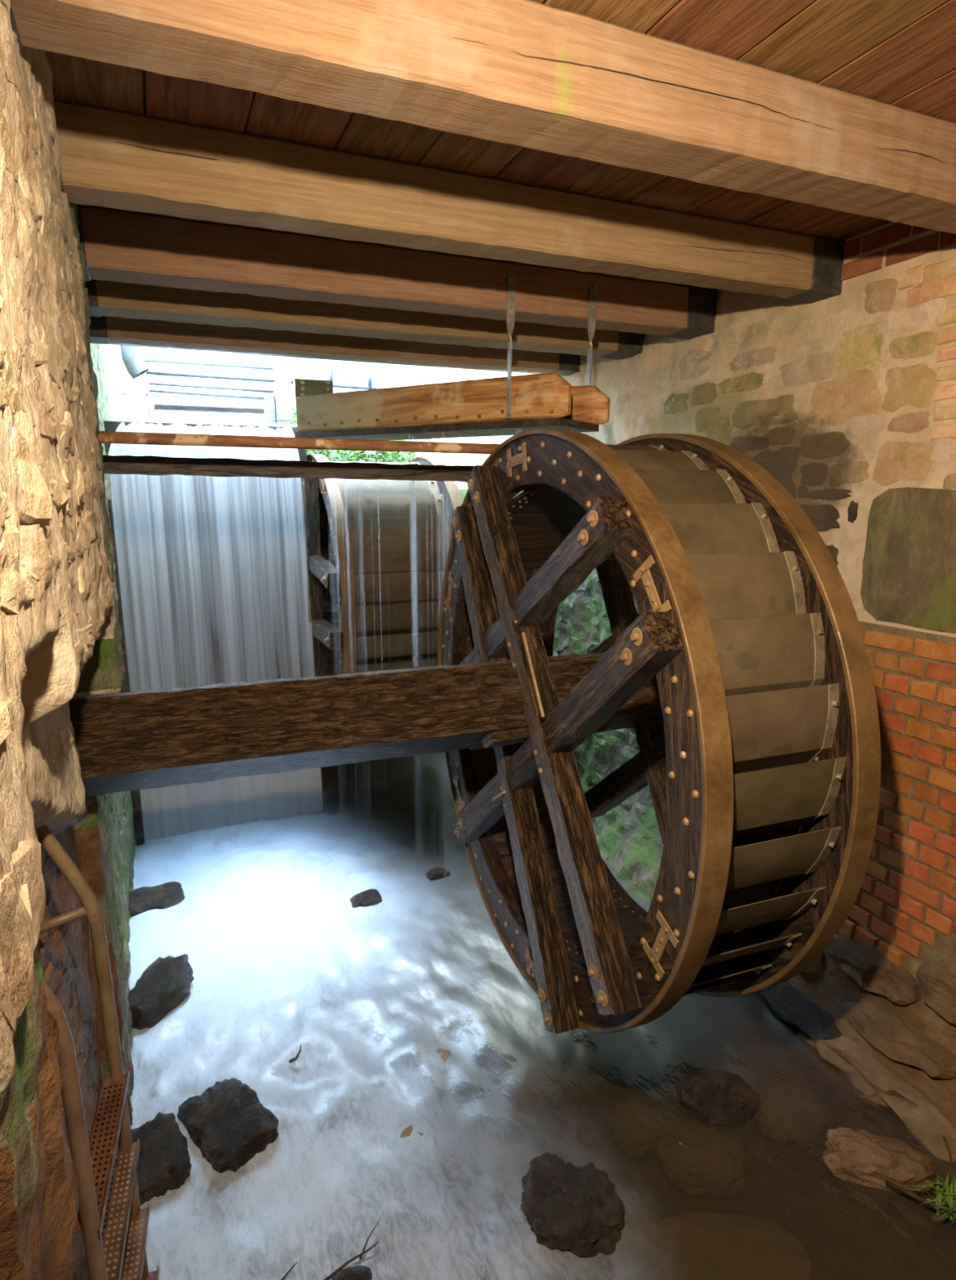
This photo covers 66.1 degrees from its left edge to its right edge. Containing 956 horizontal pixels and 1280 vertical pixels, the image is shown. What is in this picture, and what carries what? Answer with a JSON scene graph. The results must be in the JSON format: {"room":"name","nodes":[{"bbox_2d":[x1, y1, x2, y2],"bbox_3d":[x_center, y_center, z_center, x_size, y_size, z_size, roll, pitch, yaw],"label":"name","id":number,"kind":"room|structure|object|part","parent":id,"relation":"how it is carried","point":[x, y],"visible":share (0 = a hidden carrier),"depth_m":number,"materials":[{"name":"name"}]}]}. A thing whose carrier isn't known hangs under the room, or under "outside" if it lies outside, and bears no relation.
{"room":"watermill wheel chamber","nodes":[
{"label":"watermill wheel chamber","id":0,"kind":"room"},
{"bbox_2d":[0,0,136,1279],"bbox_3d":[-1.615,0.382,3.017,0.525,4.515,11.407,-4,12,-21],"label":"wall","id":1,"kind":"structure","parent":0,"point":[60,633],"depth_m":1.53,"materials":[{"name":"stone"}]},
{"bbox_2d":[35,824,159,1279],"bbox_3d":[-1.071,1.477,1.970,0.315,2.260,0.546,-5,12,-23],"label":"railing","id":2,"kind":"object","parent":1,"relation":"attached to","point":[113,1223],"visible":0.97,"depth_m":2.03,"materials":[{"name":"metal"}]},
{"bbox_3d":[-1.005,1.522,1.736,0.247,2.260,0.037,-5,12,-23],"label":"rail","id":3,"kind":"part","parent":2,"relation":"part of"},
{"bbox_2d":[120,345,149,379],"bbox_3d":[-2.701,-2.225,5.705,0.263,0.384,0.157,-5,12,-23],"label":"downpipe","id":4,"kind":"object","parent":1,"relation":"attached to","point":[133,361],"visible":0.7,"depth_m":5.67,"materials":[{"name":"metal"}]},
{"bbox_2d":[121,382,149,384],"bbox_3d":[-2.552,-2.298,6.671,1.234,0.001,0.050,-5,12,-23],"label":"plank","id":5,"kind":"object","parent":1,"relation":"attached to","point":[122,383],"visible":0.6,"depth_m":6.49,"materials":[{"name":"grey wood"}]},
{"bbox_2d":[142,347,149,418],"bbox_3d":[-2.762,-2.042,6.135,0.006,0.740,0.060,-5,12,-23],"label":"upright","id":6,"kind":"object","parent":1,"relation":"on","point":[143,348],"visible":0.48,"depth_m":6.09,"materials":[{"name":"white metal"}]},
{"bbox_2d":[121,373,235,380],"bbox_3d":[-2.547,-2.378,6.658,1.232,0.001,0.050,-5,12,-23],"label":"plank","id":7,"kind":"object","parent":1,"relation":"attached to","point":[122,373],"visible":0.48,"depth_m":6.56,"materials":[{"name":"grey wood"}]},
{"bbox_2d":[121,391,264,401],"bbox_3d":[-2.558,-2.211,6.686,1.235,0.026,0.050,-5,12,-23],"label":"plank","id":8,"kind":"object","parent":1,"relation":"attached to","point":[126,393],"visible":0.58,"depth_m":6.63,"materials":[{"name":"grey wood"}]},
{"bbox_2d":[121,358,273,369],"bbox_3d":[-2.586,-2.572,6.843,1.320,0.023,0.080,-5,12,-23],"label":"girder","id":9,"kind":"object","parent":1,"relation":"attached to","point":[146,360],"visible":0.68,"depth_m":6.85,"materials":[{"name":"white metal"}]},
{"bbox_2d":[102,454,474,482],"bbox_3d":[-0.804,-0.902,3.901,2.480,0.125,0.100,-5,12,-21],"label":"board","id":10,"kind":"object","parent":1,"relation":"attached to","point":[117,464],"visible":0.86,"depth_m":3.76,"materials":[{"name":"brown wood"}]},
{"bbox_2d":[97,431,500,453],"bbox_3d":[-0.568,-0.915,3.447,2.518,0.074,0.050,-4,12,-20],"label":"rusty pipe","id":11,"kind":"object","parent":1,"relation":"attached to","point":[104,437],"visible":0.68,"depth_m":3.32,"materials":[{"name":"brown metal"}]},
{"bbox_2d":[89,342,559,375],"bbox_3d":[-0.807,-2.206,5.587,3.900,0.170,0.100,-5,12,-23],"label":"lintel","id":12,"kind":"object","parent":1,"relation":"attached to","point":[112,344],"visible":0.04,"depth_m":5.41,"materials":[{"name":"brown wood"}]},
{"bbox_2d":[121,418,297,426],"bbox_3d":[-2.664,-2.031,7.195,1.410,0.018,2.210,-5,12,-23],"label":"water","id":13,"kind":"object","parent":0,"point":[123,420],"visible":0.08,"depth_m":6.47,"materials":[{"name":"white liquid"}]},
{"bbox_2d":[154,404,264,413],"bbox_3d":[-2.394,-2.067,6.580,0.928,0.045,0.080,-5,12,-23],"label":"board","id":14,"kind":"object","parent":13,"relation":"on","point":[157,406],"visible":1,"depth_m":6.54,"materials":[{"name":"grey wood"}]},
{"bbox_2d":[264,394,275,422],"bbox_3d":[-1.832,-2.044,6.476,0.077,0.221,0.100,-5,12,-23],"label":"gate post","id":15,"kind":"object","parent":13,"relation":"on","point":[269,399],"visible":1,"depth_m":6.43,"materials":[{"name":"grey wood"}]},
{"bbox_2d":[273,378,293,422],"bbox_3d":[-1.718,-2.110,6.481,0.134,0.346,0.120,-5,12,-23],"label":"gate post","id":16,"kind":"object","parent":13,"relation":"on","point":[282,388],"visible":0.98,"depth_m":6.43,"materials":[{"name":"grey wood"}]},
{"bbox_2d":[149,389,264,399],"bbox_3d":[-2.327,-2.147,6.439,1.016,0.043,0.024,-5,12,-23],"label":"rod","id":17,"kind":"object","parent":16,"relation":"attached to","point":[150,390],"visible":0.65,"depth_m":6.41,"materials":[{"name":"white metal"}]},
{"bbox_2d":[149,382,273,392],"bbox_3d":[-2.316,-2.208,6.432,1.029,0.039,0.024,-5,12,-23],"label":"rod","id":18,"kind":"object","parent":16,"relation":"attached to","point":[150,383],"visible":1,"depth_m":6.41,"materials":[{"name":"white metal"}]},
{"bbox_2d":[146,370,293,383],"bbox_3d":[-2.180,-2.240,6.264,1.190,0.044,0.032,-5,12,-23],"label":"rod","id":19,"kind":"object","parent":16,"relation":"attached to","point":[148,372],"visible":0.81,"depth_m":6.22,"materials":[{"name":"white metal"}]},
{"bbox_2d":[296,423,322,789],"bbox_3d":[-1.918,-0.146,7.724,0.050,3.950,1.900,-5,12,-23],"label":"wall","id":20,"kind":"structure","parent":0,"point":[304,452],"depth_m":6.55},
{"bbox_2d":[281,453,462,676],"bbox_3d":[-0.777,-0.437,7.148,2.216,2.649,2.639,-5,12,-21],"label":"wheel","id":21,"kind":"object","parent":20,"relation":"attached to","point":[377,550],"visible":0.47,"depth_m":5.99,"materials":[{"name":"brown wood"}]},
{"bbox_3d":[-1.455,-0.295,6.565,0.126,2.413,0.149,-4,13,-21],"label":"arm","id":22,"kind":"part","parent":21,"relation":"part of","materials":[{"name":"brown wood"}]},
{"bbox_3d":[-1.297,-1.296,6.110,0.013,0.125,0.202,-4,42,-21],"label":"clamp plate","id":23,"kind":"part","parent":21,"relation":"part of","materials":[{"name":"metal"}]},
{"bbox_3d":[-1.523,-0.750,6.679,0.126,0.140,2.270,-4,17,-21],"label":"arm","id":24,"kind":"part","parent":21,"relation":"part of","materials":[{"name":"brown wood"}]},
{"bbox_3d":[-1.532,-0.157,6.814,0.126,0.149,2.361,-4,10,-21],"label":"arm","id":25,"kind":"part","parent":21,"relation":"part of","materials":[{"name":"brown wood"}]},
{"bbox_3d":[-1.073,-0.165,5.757,0.013,0.202,0.125,-4,12,-21],"label":"clamp plate","id":26,"kind":"part","parent":21,"relation":"part of","materials":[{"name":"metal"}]},
{"bbox_2d":[406,364,483,439],"bbox_3d":[0.122,-4.203,8.006,0.500,3.600,4.400,-5,12,-23],"label":"wall","id":27,"kind":"structure","parent":0,"point":[415,375],"depth_m":9.15,"materials":[{"name":"beige paint"}]},
{"bbox_2d":[333,383,384,389],"bbox_3d":[-0.475,-2.359,6.989,1.909,0.051,0.028,-5,12,-23],"label":"guard rail","id":28,"kind":"object","parent":27,"relation":"attached to","point":[334,384],"visible":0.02,"depth_m":6.71,"materials":[{"name":"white metal"}]},
{"bbox_2d":[328,360,333,381],"bbox_3d":[-1.322,-2.381,6.614,0.047,0.252,0.036,-5,12,-23],"label":"railing post","id":29,"kind":"object","parent":28,"relation":"attached to","point":[331,362],"visible":0.69,"depth_m":6.59,"materials":[{"name":"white metal"}]},
{"bbox_2d":[368,365,372,390],"bbox_3d":[-0.993,-2.409,6.753,0.043,0.214,0.036,-5,12,-23],"label":"railing post","id":30,"kind":"object","parent":28,"relation":"attached to","point":[370,367],"visible":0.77,"depth_m":6.74,"materials":[{"name":"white metal"}]},
{"bbox_2d":[44,0,955,289],"bbox_3d":[0.830,-1.688,1.814,5.000,0.125,8.200,-5,12,-23],"label":"ceiling","id":31,"kind":"structure","parent":0,"point":[899,53],"depth_m":2.31,"materials":[{"name":"brown wood"}]},
{"bbox_2d":[88,315,580,375],"bbox_3d":[-0.812,-2.174,5.347,3.680,0.249,0.212,-5,12,-23],"label":"ceiling beam","id":32,"kind":"structure","parent":31,"relation":"attached to","point":[103,329],"depth_m":5.15,"materials":[{"name":"brown wood"}]},
{"bbox_2d":[84,279,644,359],"bbox_3d":[-0.492,-2.034,4.616,3.680,0.249,0.252,-5,12,-23],"label":"ceiling beam","id":33,"kind":"structure","parent":31,"relation":"attached to","point":[107,298],"depth_m":4.40,"materials":[{"name":"brown wood"}]},
{"bbox_2d":[76,204,718,339],"bbox_3d":[-0.198,-1.905,3.946,3.680,0.249,0.239,-5,12,-23],"label":"ceiling beam","id":34,"kind":"structure","parent":31,"relation":"attached to","point":[117,246],"depth_m":3.69,"materials":[{"name":"brown wood"}]},
{"bbox_2d":[506,271,515,418],"bbox_3d":[0.181,-1.610,4.036,0.052,0.757,0.041,-5,12,-23],"label":"strap","id":35,"kind":"object","parent":34,"relation":"hanging from","point":[511,277],"visible":1,"depth_m":4.00,"materials":[{"name":"metal"}]},
{"bbox_2d":[585,282,598,385],"bbox_3d":[0.653,-1.656,4.234,0.061,0.747,0.041,-5,12,-23],"label":"strap","id":36,"kind":"object","parent":34,"relation":"hanging from","point":[593,286],"visible":0.92,"depth_m":4.20,"materials":[{"name":"metal"}]},
{"bbox_2d":[295,372,609,440],"bbox_3d":[-0.249,-1.450,4.675,2.185,0.318,0.464,8,13,35],"label":"wooden flume","id":37,"kind":"object","parent":36,"relation":"hanging from","point":[471,407],"visible":0.98,"depth_m":4.36,"materials":[{"name":"brown wood"}]},
{"bbox_2d":[294,378,333,398],"bbox_3d":[-1.147,-1.756,5.159,0.265,0.140,0.031,-5,12,-23],"label":"plate","id":38,"kind":"object","parent":37,"relation":"attached to","point":[303,387],"visible":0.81,"depth_m":5.15,"materials":[{"name":"metal"}]},
{"bbox_2d":[53,98,845,302],"bbox_3d":[0.181,-1.740,3.083,3.680,0.249,0.193,-5,12,-23],"label":"ceiling beam","id":39,"kind":"structure","parent":31,"relation":"attached to","point":[111,158],"depth_m":2.81,"materials":[{"name":"brown wood"}]},
{"bbox_2d":[9,0,955,234],"bbox_3d":[0.573,-1.568,2.191,3.680,0.249,0.236,-5,12,-23],"label":"ceiling beam","id":40,"kind":"structure","parent":31,"relation":"attached to","point":[527,73],"depth_m":1.94,"materials":[{"name":"brown wood"}]},
{"bbox_2d":[128,751,955,1279],"bbox_3d":[0.055,2.082,3.751,3.920,0.121,10.800,-5,12,-23],"label":"water","id":41,"kind":"object","parent":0,"point":[370,996],"visible":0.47,"depth_m":3.50,"materials":[{"name":"grey liquid"}]},
{"bbox_2d":[107,498,145,845],"bbox_3d":[-2.787,0.362,5.810,0.060,2.900,0.060,-5,12,-23],"label":"timber post","id":42,"kind":"object","parent":41,"relation":"in","point":[136,800],"visible":0.3,"depth_m":5.76,"materials":[{"name":"brown wood"}]},
{"bbox_2d":[117,1111,191,1205],"bbox_3d":[-1.392,2.244,3.152,0.282,0.217,0.378,-8,13,-35],"label":"rock","id":43,"kind":"object","parent":41,"relation":"in","point":[164,1164],"visible":0.7,"depth_m":3.08,"materials":[{"name":"grey stone"}]},
{"bbox_2d":[128,881,185,917],"bbox_3d":[-2.293,1.869,5.127,0.483,0.234,0.322,-6,12,-28],"label":"rock","id":44,"kind":"object","parent":41,"relation":"in","point":[165,895],"visible":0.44,"depth_m":5.08,"materials":[{"name":"grey stone"}]},
{"bbox_2d":[128,953,194,1030],"bbox_3d":[-1.810,2.025,4.154,0.276,0.350,0.519,4,12,23],"label":"rock","id":45,"kind":"object","parent":41,"relation":"in","point":[164,984],"visible":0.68,"depth_m":4.09,"materials":[{"name":"grey stone"}]},
{"bbox_2d":[103,418,323,839],"bbox_3d":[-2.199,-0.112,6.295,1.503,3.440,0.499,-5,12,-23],"label":"waterfall","id":46,"kind":"object","parent":41,"relation":"on","point":[140,542],"visible":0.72,"depth_m":6.18,"materials":[{"name":"liquid"}]},
{"bbox_2d":[177,1077,279,1173],"bbox_3d":[-1.132,2.220,3.344,0.330,0.223,0.512,-10,15,-40],"label":"rock","id":47,"kind":"object","parent":41,"relation":"in","point":[228,1123],"visible":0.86,"depth_m":3.25,"materials":[{"name":"grey stone"}]},
{"bbox_2d":[217,851,330,920],"bbox_3d":[-1.444,1.748,5.247,1.860,0.165,2.000,-5,12,-23],"label":"foam","id":48,"kind":"object","parent":41,"relation":"on","point":[246,882],"visible":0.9,"depth_m":5.23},
{"bbox_2d":[280,1262,297,1279],"bbox_3d":[-0.686,2.280,2.654,0.070,0.083,0.018,-2,11,-11],"label":"twig","id":49,"kind":"object","parent":41,"relation":"on","point":[292,1267],"visible":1,"depth_m":2.65,"materials":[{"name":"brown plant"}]},
{"bbox_2d":[288,1044,301,1062],"bbox_3d":[-0.914,2.089,3.702,0.077,0.068,0.036,-10,15,-42],"label":"twig","id":50,"kind":"object","parent":41,"relation":"on","point":[300,1051],"visible":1,"depth_m":3.69,"materials":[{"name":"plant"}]},
{"bbox_2d":[324,1241,379,1279],"bbox_3d":[-0.463,2.248,2.664,0.211,0.146,0.030,-2,11,-10],"label":"twig","id":51,"kind":"object","parent":41,"relation":"in","point":[346,1263],"visible":1,"depth_m":2.67,"materials":[{"name":"brown wood"}]},
{"bbox_2d":[359,1218,380,1259],"bbox_3d":[-0.394,2.182,2.679,0.084,0.182,0.008,0,11,-1],"label":"twig","id":52,"kind":"object","parent":51,"relation":"attached to","point":[366,1243],"visible":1,"depth_m":2.68,"materials":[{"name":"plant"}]},
{"bbox_2d":[332,1265,372,1279],"bbox_3d":[-0.460,2.340,2.657,0.169,0.090,0.122,-5,12,-23],"label":"rock","id":53,"kind":"object","parent":41,"relation":"in","point":[357,1272],"visible":1,"depth_m":2.67,"materials":[{"name":"grey stone"}]},
{"bbox_2d":[350,888,382,907],"bbox_3d":[-0.787,1.857,5.154,0.244,0.174,0.168,-7,13,-33],"label":"rock","id":54,"kind":"object","parent":41,"relation":"in","point":[369,897],"visible":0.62,"depth_m":5.11,"materials":[{"name":"grey stone"}]},
{"bbox_2d":[400,1124,423,1137],"bbox_3d":[-0.259,2.315,3.357,0.288,0.235,0.172,-10,15,-42],"label":"leaf","id":55,"kind":"object","parent":41,"relation":"in","point":[406,1131],"visible":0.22,"depth_m":3.30,"materials":[{"name":"brown plant"}]},
{"bbox_2d":[425,866,450,880],"bbox_3d":[-0.301,1.777,5.540,0.196,0.126,0.128,-5,12,-23],"label":"rock","id":56,"kind":"object","parent":41,"relation":"in","point":[437,873],"visible":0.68,"depth_m":5.50,"materials":[{"name":"grey stone"}]},
{"bbox_2d":[435,1048,450,1062],"bbox_3d":[-0.191,2.240,3.760,0.160,0.243,0.305,8,14,36],"label":"leaf","id":57,"kind":"object","parent":41,"relation":"in","point":[446,1054],"visible":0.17,"depth_m":3.77,"materials":[{"name":"brown plant"}]},
{"bbox_2d":[520,1152,625,1257],"bbox_3d":[0.374,2.284,2.927,0.426,0.283,0.377,2,11,13],"label":"rock","id":58,"kind":"object","parent":41,"relation":"in","point":[578,1210],"visible":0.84,"depth_m":2.85,"materials":[{"name":"stone"}]},
{"bbox_2d":[675,1066,759,1128],"bbox_3d":[1.118,2.151,3.441,0.383,0.298,0.267,1,11,6],"label":"rock","id":59,"kind":"object","parent":41,"relation":"in","point":[719,1097],"visible":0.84,"depth_m":3.37,"materials":[{"name":"brown stone"}]},
{"bbox_2d":[820,1127,936,1195],"bbox_3d":[1.687,2.225,3.095,0.444,0.269,0.183,3,11,16],"label":"rock","id":60,"kind":"object","parent":41,"relation":"in","point":[861,1157],"visible":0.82,"depth_m":3.04,"materials":[{"name":"brown stone"}]},
{"bbox_2d":[884,1180,955,1213],"bbox_3d":[1.740,2.203,2.901,0.022,0.092,0.250,-8,13,-35],"label":"twig","id":61,"kind":"object","parent":60,"relation":"on","point":[888,1184],"visible":1,"depth_m":2.92,"materials":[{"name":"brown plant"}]},
{"bbox_2d":[908,1170,955,1224],"bbox_3d":[1.859,2.266,2.892,0.294,0.196,0.232,-5,12,-23],"label":"grass tuft","id":62,"kind":"object","parent":41,"relation":"in","point":[940,1215],"visible":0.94,"depth_m":2.90,"materials":[{"name":"green plant"}]},
{"bbox_2d":[431,222,955,1163],"bbox_3d":[1.501,0.118,4.341,0.530,4.500,11.400,-5,12,-23],"label":"wall","id":63,"kind":"structure","parent":0,"point":[847,399],"depth_m":3.64,"materials":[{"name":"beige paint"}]},
{"bbox_2d":[69,428,880,1034],"bbox_3d":[0.185,0.394,3.390,2.895,2.640,2.959,5,12,25],"label":"wheel","id":64,"kind":"object","parent":63,"relation":"attached to","point":[741,675],"visible":1,"depth_m":2.74,"materials":[{"name":"brown wood"}]},
{"bbox_3d":[-0.171,-0.276,4.365,0.013,0.202,0.125,-4,35,-21],"label":"clamp plate","id":65,"kind":"part","parent":64,"relation":"part of","materials":[{"name":"metal"}]},
{"bbox_3d":[-0.120,0.925,4.456,0.013,0.202,0.125,-4,-25,-20],"label":"clamp plate","id":66,"kind":"part","parent":64,"relation":"part of","materials":[{"name":"metal"}]},
{"bbox_3d":[0.146,0.499,3.522,0.127,2.494,0.139,-4,-18,-20],"label":"arm","id":67,"kind":"part","parent":64,"relation":"part of","materials":[{"name":"brown wood"}]},
{"bbox_3d":[0.172,-0.818,3.346,0.013,0.125,0.202,-4,5,-20],"label":"clamp plate","id":68,"kind":"part","parent":64,"relation":"part of","materials":[{"name":"metal"}]},
{"bbox_3d":[0.275,1.583,3.527,0.013,0.125,0.202,-4,5,-20],"label":"clamp plate","id":69,"kind":"part","parent":64,"relation":"part of","materials":[{"name":"metal"}]},
{"bbox_3d":[0.128,-0.015,3.502,0.126,0.140,2.270,-4,-20,-20],"label":"arm","id":70,"kind":"part","parent":64,"relation":"part of","materials":[{"name":"brown wood"}]},
{"bbox_3d":[0.269,0.271,3.152,0.126,2.413,0.149,-4,-24,-20],"label":"arm","id":71,"kind":"part","parent":64,"relation":"part of","materials":[{"name":"brown wood"}]},
{"bbox_3d":[0.251,0.537,3.278,0.126,0.149,2.361,-4,-27,-20],"label":"arm","id":72,"kind":"part","parent":64,"relation":"part of","materials":[{"name":"brown wood"}]},
{"bbox_3d":[0.865,-0.067,3.779,0.126,0.140,2.111,-4,-20,-20],"label":"arm","id":73,"kind":"part","parent":64,"relation":"part of"},
{"bbox_3d":[0.989,0.485,3.554,0.126,0.149,2.195,-4,-27,-20],"label":"arm","id":74,"kind":"part","parent":64,"relation":"part of"},
{"bbox_3d":[0.888,0.446,3.800,0.127,2.320,0.139,-4,-18,-20],"label":"arm","id":75,"kind":"part","parent":64,"relation":"part of"},
{"bbox_3d":[0.567,-0.160,2.417,0.013,0.202,0.125,-4,-25,-21],"label":"clamp plate","id":76,"kind":"part","parent":64,"relation":"part of","materials":[{"name":"metal"}]},
{"bbox_3d":[0.618,1.040,2.507,0.013,0.202,0.125,-4,35,-20],"label":"clamp plate","id":77,"kind":"part","parent":64,"relation":"part of","materials":[{"name":"metal"}]},
{"bbox_3d":[1.011,0.219,3.430,0.126,2.244,0.149,-4,-24,-20],"label":"arm","id":78,"kind":"part","parent":64,"relation":"part of"},
{"bbox_2d":[942,1135,955,1179],"bbox_3d":[1.982,2.163,3.098,0.020,0.050,0.346,4,12,21],"label":"twig","id":79,"kind":"object","parent":63,"relation":"attached to","point":[943,1136],"visible":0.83,"depth_m":3.09,"materials":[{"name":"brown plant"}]},
{"bbox_3d":[-2.976,-2.025,10.502,7.000,0.500,5.100,-5,12,-23],"label":"ground","id":80,"kind":"structure","parent":0,"visible":0},
{"bbox_2d":[114,405,244,422],"bbox_3d":[-3.500,-3.076,11.733,7.900,1.100,0.030,-5,12,-23],"label":"fence","id":81,"kind":"object","parent":80,"relation":"on","point":[121,411],"visible":0.02,"depth_m":11.15,"materials":[{"name":"white wood"}]},
{"bbox_2d":[253,406,332,461],"bbox_3d":[-2.304,-2.399,8.943,1.108,0.880,1.084,-5,12,-23],"label":"bush","id":82,"kind":"object","parent":80,"relation":"on","point":[327,455],"visible":0.06,"depth_m":8.87,"materials":[{"name":"green plant"}]},
{"bbox_2d":[271,398,359,461],"bbox_3d":[-2.240,-2.788,10.124,1.292,1.184,1.275,-5,12,-23],"label":"bush","id":83,"kind":"object","parent":80,"relation":"on","point":[344,455],"visible":0.02,"depth_m":10.01,"materials":[{"name":"green plant"}]},
{"bbox_2d":[240,353,432,462],"bbox_3d":[-0.522,-4.845,11.592,6.600,4.600,1.000,-5,12,-23],"label":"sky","id":84,"kind":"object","parent":80,"relation":"on","point":[344,372],"visible":0.02,"depth_m":10.86,"materials":[{"name":"grey wood"}]},
{"bbox_2d":[333,439,416,462],"bbox_3d":[-1.316,-2.524,9.459,1.092,0.922,1.073,-5,12,-23],"label":"bush","id":85,"kind":"object","parent":80,"relation":"on","point":[394,456],"visible":0.2,"depth_m":9.27,"materials":[{"name":"green plant"}]},
{"bbox_3d":[-1.342,-2.293,9.535,0.400,0.433,0.167,-1,11,-3],"label":"stem","id":86,"kind":"part","parent":85,"relation":"part of","materials":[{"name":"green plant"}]}
]}

